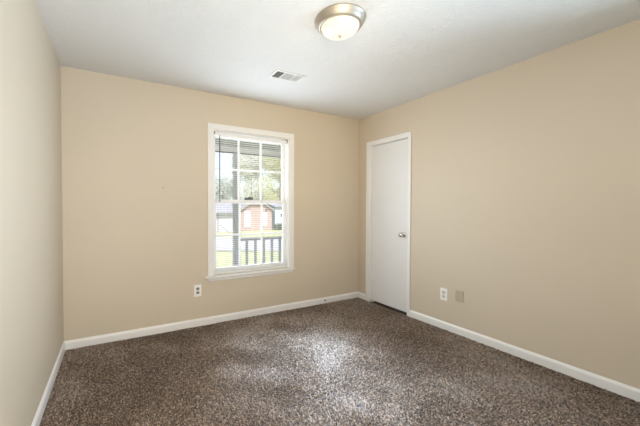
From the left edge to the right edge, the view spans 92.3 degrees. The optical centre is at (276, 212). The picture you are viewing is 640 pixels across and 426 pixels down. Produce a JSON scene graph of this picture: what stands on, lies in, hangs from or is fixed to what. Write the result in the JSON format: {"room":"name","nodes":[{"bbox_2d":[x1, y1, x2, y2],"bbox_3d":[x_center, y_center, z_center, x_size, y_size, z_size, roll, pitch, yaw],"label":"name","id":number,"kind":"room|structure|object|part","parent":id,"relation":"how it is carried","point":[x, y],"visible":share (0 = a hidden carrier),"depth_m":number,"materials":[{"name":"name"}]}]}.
{"room":"empty bedroom","nodes":[
{"label":"empty bedroom","id":0,"kind":"room"},
{"bbox_2d":[0,0,63,425],"bbox_3d":[-1.021,0.000,0.915,0.140,2.440,4.040,0,1,-28],"label":"wall","id":1,"kind":"structure","parent":0,"point":[31,235],"depth_m":1.59,"materials":[{"name":"beige paint"}]},
{"bbox_2d":[31,342,64,425],"bbox_3d":[-0.924,1.180,0.913,0.013,0.081,3.866,0,1,-28],"label":"baseboard","id":2,"kind":"structure","parent":1,"relation":"attached to","point":[41,408],"depth_m":1.97,"materials":[{"name":"white paint"}]},
{"bbox_2d":[61,66,358,340],"bbox_3d":[-0.394,-0.044,3.456,3.351,2.440,0.140,0,1,-28],"label":"wall","id":3,"kind":"structure","parent":0,"point":[135,248],"depth_m":3.00,"materials":[{"name":"beige paint"}]},
{"bbox_2d":[194,284,200,296],"bbox_3d":[-0.823,0.807,3.160,0.076,0.122,0.008,0,1,-28],"label":"wall outlet","id":4,"kind":"object","parent":3,"relation":"attached to","point":[197,288],"visible":1,"depth_m":3.16,"materials":[{"name":"white plastic"}]},
{"bbox_2d":[64,292,357,350],"bbox_3d":[-0.360,1.137,3.409,3.351,0.081,0.013,0,1,-28],"label":"baseboard","id":5,"kind":"structure","parent":3,"relation":"attached to","point":[94,340],"depth_m":3.14,"materials":[{"name":"white paint"}]},
{"bbox_2d":[215,137,280,150],"bbox_3d":[-1.064,-1.145,4.326,11.000,0.070,2.060,0,1,-28],"label":"ceiling","id":6,"kind":"structure","parent":3,"relation":"attached to","point":[223,140],"depth_m":4.98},
{"bbox_2d":[215,145,280,157],"bbox_3d":[-1.359,-1.068,4.884,11.000,0.104,0.140,0,1,-28],"label":"beam","id":7,"kind":"structure","parent":6,"relation":"attached to","point":[223,148],"depth_m":5.28,"materials":[{"name":"paint"}]},
{"bbox_2d":[204,123,294,281],"bbox_3d":[-0.310,-0.114,3.487,1.087,1.666,0.222,0,1,-28],"label":"window","id":8,"kind":"structure","parent":3,"relation":"in","point":[211,127],"depth_m":3.46,"materials":[{"name":"white paint"}]},
{"bbox_3d":[-0.314,-0.493,3.526,0.909,0.769,0.028,0,1,-28],"label":"sash","id":9,"kind":"part","parent":8,"relation":"part of","materials":[{"name":"glass"}]},
{"bbox_3d":[-0.301,0.249,3.512,0.909,0.797,0.028,0,1,-28],"label":"sash","id":10,"kind":"part","parent":8,"relation":"part of","materials":[{"name":"white plastic"}]},
{"bbox_2d":[214,131,287,274],"bbox_3d":[-0.277,-0.108,3.462,0.907,1.537,0.046,0,1,-28],"label":"window blind","id":11,"kind":"object","parent":8,"relation":"attached to","point":[215,133],"visible":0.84,"depth_m":3.43,"materials":[{"name":"white plastic"}]},
{"bbox_3d":[-0.281,0.651,3.481,0.899,0.019,0.024,0,1,-28],"label":"rail","id":12,"kind":"part","parent":11,"relation":"part of","materials":[{"name":"white plastic"}]},
{"bbox_3d":[0.000,-0.099,3.617,0.001,1.475,0.027,0,1,-28],"label":"ladder cord","id":13,"kind":"part","parent":11,"relation":"part of","materials":[{"name":"white fabric"}]},
{"bbox_2d":[35,0,639,119],"bbox_3d":[0.555,-1.291,1.649,3.631,0.120,4.180,0,1,-28],"label":"ceiling","id":14,"kind":"structure","parent":0,"point":[404,51],"depth_m":2.19,"materials":[{"name":"white paint"}]},
{"bbox_2d":[268,69,305,82],"bbox_3d":[0.094,-1.246,2.784,0.305,0.010,0.165,0,1,-28],"label":"ceiling vent","id":15,"kind":"object","parent":14,"relation":"in","point":[277,74],"visible":1,"depth_m":2.77,"materials":[{"name":"white metal"}]},
{"bbox_2d":[315,3,365,40],"bbox_3d":[0.403,-1.177,1.947,0.322,0.116,0.322,0,1,-28],"label":"ceiling lamp","id":16,"kind":"object","parent":14,"relation":"attached to","point":[341,21],"visible":1,"depth_m":1.86,"materials":[{"name":"white glass"}]},
{"bbox_3d":[0.403,-1.163,1.947,0.239,0.058,0.239,0,1,-28],"label":"lamp shade","id":17,"kind":"part","parent":16,"relation":"part of","materials":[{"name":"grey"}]},
{"bbox_2d":[40,301,639,425],"bbox_3d":[0.551,1.269,1.695,3.631,0.120,4.180,0,1,-28],"label":"floor","id":18,"kind":"structure","parent":0,"point":[374,302],"depth_m":2.07,"materials":[{"name":"brown carpet"}]},
{"bbox_2d":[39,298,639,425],"bbox_3d":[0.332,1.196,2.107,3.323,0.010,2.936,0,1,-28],"label":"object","id":19,"kind":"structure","parent":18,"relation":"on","point":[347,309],"depth_m":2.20,"materials":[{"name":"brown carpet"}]},
{"bbox_2d":[358,19,639,388],"bbox_3d":[2.062,-0.025,2.553,0.140,2.440,4.040,0,1,-28],"label":"wall","id":20,"kind":"structure","parent":0,"point":[525,175],"depth_m":2.40,"materials":[{"name":"beige paint"}]},
{"bbox_2d":[366,131,411,315],"bbox_3d":[1.388,0.124,3.760,0.200,2.098,0.684,0,1,-28],"label":"door","id":21,"kind":"structure","parent":20,"relation":"in","point":[388,159],"depth_m":3.73,"materials":[{"name":"white paint"}]},
{"bbox_2d":[440,288,446,300],"bbox_3d":[1.696,0.828,3.096,0.008,0.122,0.076,0,1,-28],"label":"wall outlet","id":22,"kind":"object","parent":20,"relation":"attached to","point":[443,292],"visible":1,"depth_m":3.10,"materials":[{"name":"white plastic"}]},
{"bbox_2d":[455,290,463,302],"bbox_3d":[1.771,0.808,2.957,0.007,0.110,0.080,0,1,-28],"label":"blank plate","id":23,"kind":"object","parent":20,"relation":"attached to","point":[459,295],"visible":1,"depth_m":2.95,"materials":[{"name":"beige plastic"}]},
{"bbox_2d":[358,292,639,401],"bbox_3d":[2.024,1.156,2.479,0.013,0.081,3.866,0,1,-28],"label":"baseboard","id":24,"kind":"structure","parent":20,"relation":"attached to","point":[602,382],"depth_m":2.40,"materials":[{"name":"white paint"}]},
{"label":"outside","id":25,"kind":"structure","parent":0,"visible":0},
{"bbox_2d":[216,230,281,266],"bbox_3d":[-12.090,3.341,64.608,120.000,5.526,131.000,0,1,-28],"label":"lawn","id":26,"kind":"structure","parent":25,"point":[221,255],"depth_m":13.09,"materials":[{"name":"green plant"}]},
{"bbox_2d":[216,199,232,232],"bbox_3d":[-10.698,0.330,40.298,8.900,4.421,10.140,0,1,-28],"label":"house","id":27,"kind":"structure","parent":26,"relation":"on","point":[227,223],"depth_m":38.70,"materials":[{"name":"white"}]},
{"bbox_2d":[215,174,240,199],"bbox_3d":[-15.563,-3.596,85.586,10.493,15.002,9.960,0,1,-28],"label":"leafy tree","id":28,"kind":"object","parent":26,"relation":"on","point":[226,188],"visible":0.42,"depth_m":83.68,"materials":[{"name":"green plant"}]},
{"bbox_2d":[230,155,270,199],"bbox_3d":[-6.189,-6.044,72.807,11.925,18.935,11.835,0,1,-28],"label":"leafy tree","id":29,"kind":"object","parent":26,"relation":"on","point":[243,174],"visible":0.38,"depth_m":69.61,"materials":[{"name":"green plant"}]},
{"bbox_2d":[241,204,274,230],"bbox_3d":[-4.982,0.530,46.701,5.560,3.891,9.600,0,1,-28],"label":"brick house","id":30,"kind":"structure","parent":26,"relation":"on","point":[248,216],"depth_m":42.76,"materials":[{"name":"red"}]},
{"bbox_2d":[256,157,280,199],"bbox_3d":[0.337,-5.577,62.899,9.070,17.290,9.962,0,1,-28],"label":"leafy tree","id":31,"kind":"object","parent":26,"relation":"on","point":[270,159],"visible":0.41,"depth_m":61.76,"materials":[{"name":"green plant"}]},
{"bbox_2d":[266,157,279,198],"bbox_3d":[1.384,-7.468,94.401,13.343,22.478,15.383,0,1,-28],"label":"leafy tree","id":32,"kind":"object","parent":26,"relation":"on","point":[268,157],"visible":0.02,"depth_m":93.51,"materials":[{"name":"green plant"}]},
{"bbox_2d":[267,204,281,229],"bbox_3d":[2.020,0.479,49.400,8.500,4.106,5.800,0,1,-28],"label":"house","id":33,"kind":"structure","parent":26,"relation":"on","point":[278,212],"depth_m":45.71,"materials":[{"name":"white"}]},
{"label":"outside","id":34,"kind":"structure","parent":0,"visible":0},
{"bbox_3d":[-1.067,1.319,4.369,11.000,0.120,2.060,0,1,-28],"label":"floor","id":35,"kind":"structure","parent":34,"visible":0},
{"bbox_2d":[232,153,238,265],"bbox_3d":[-0.703,0.112,5.254,0.132,2.264,0.132,0,1,-28],"label":"porch post","id":36,"kind":"object","parent":35,"relation":"on","point":[235,155],"visible":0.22,"depth_m":5.20,"materials":[{"name":"grey paint"}]},
{"bbox_2d":[241,236,281,264],"bbox_3d":[0.491,0.784,5.901,2.600,0.700,0.080,0,1,-28],"label":"porch railing","id":37,"kind":"object","parent":36,"relation":"attached to","point":[246,240],"visible":0.15,"depth_m":5.47,"materials":[{"name":"grey paint"}]},
{"bbox_3d":[0.491,0.457,5.895,2.600,0.045,0.080,0,1,-28],"label":"rail","id":38,"kind":"part","parent":37,"relation":"part of","materials":[{"name":"grey paint"}]},
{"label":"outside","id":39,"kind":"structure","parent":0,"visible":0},
{"bbox_2d":[216,237,281,250],"bbox_3d":[-5.870,2.294,22.416,64.999,1.973,14.268,0,1,13],"label":"street","id":40,"kind":"structure","parent":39,"point":[224,242],"depth_m":18.40,"materials":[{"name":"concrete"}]}
]}

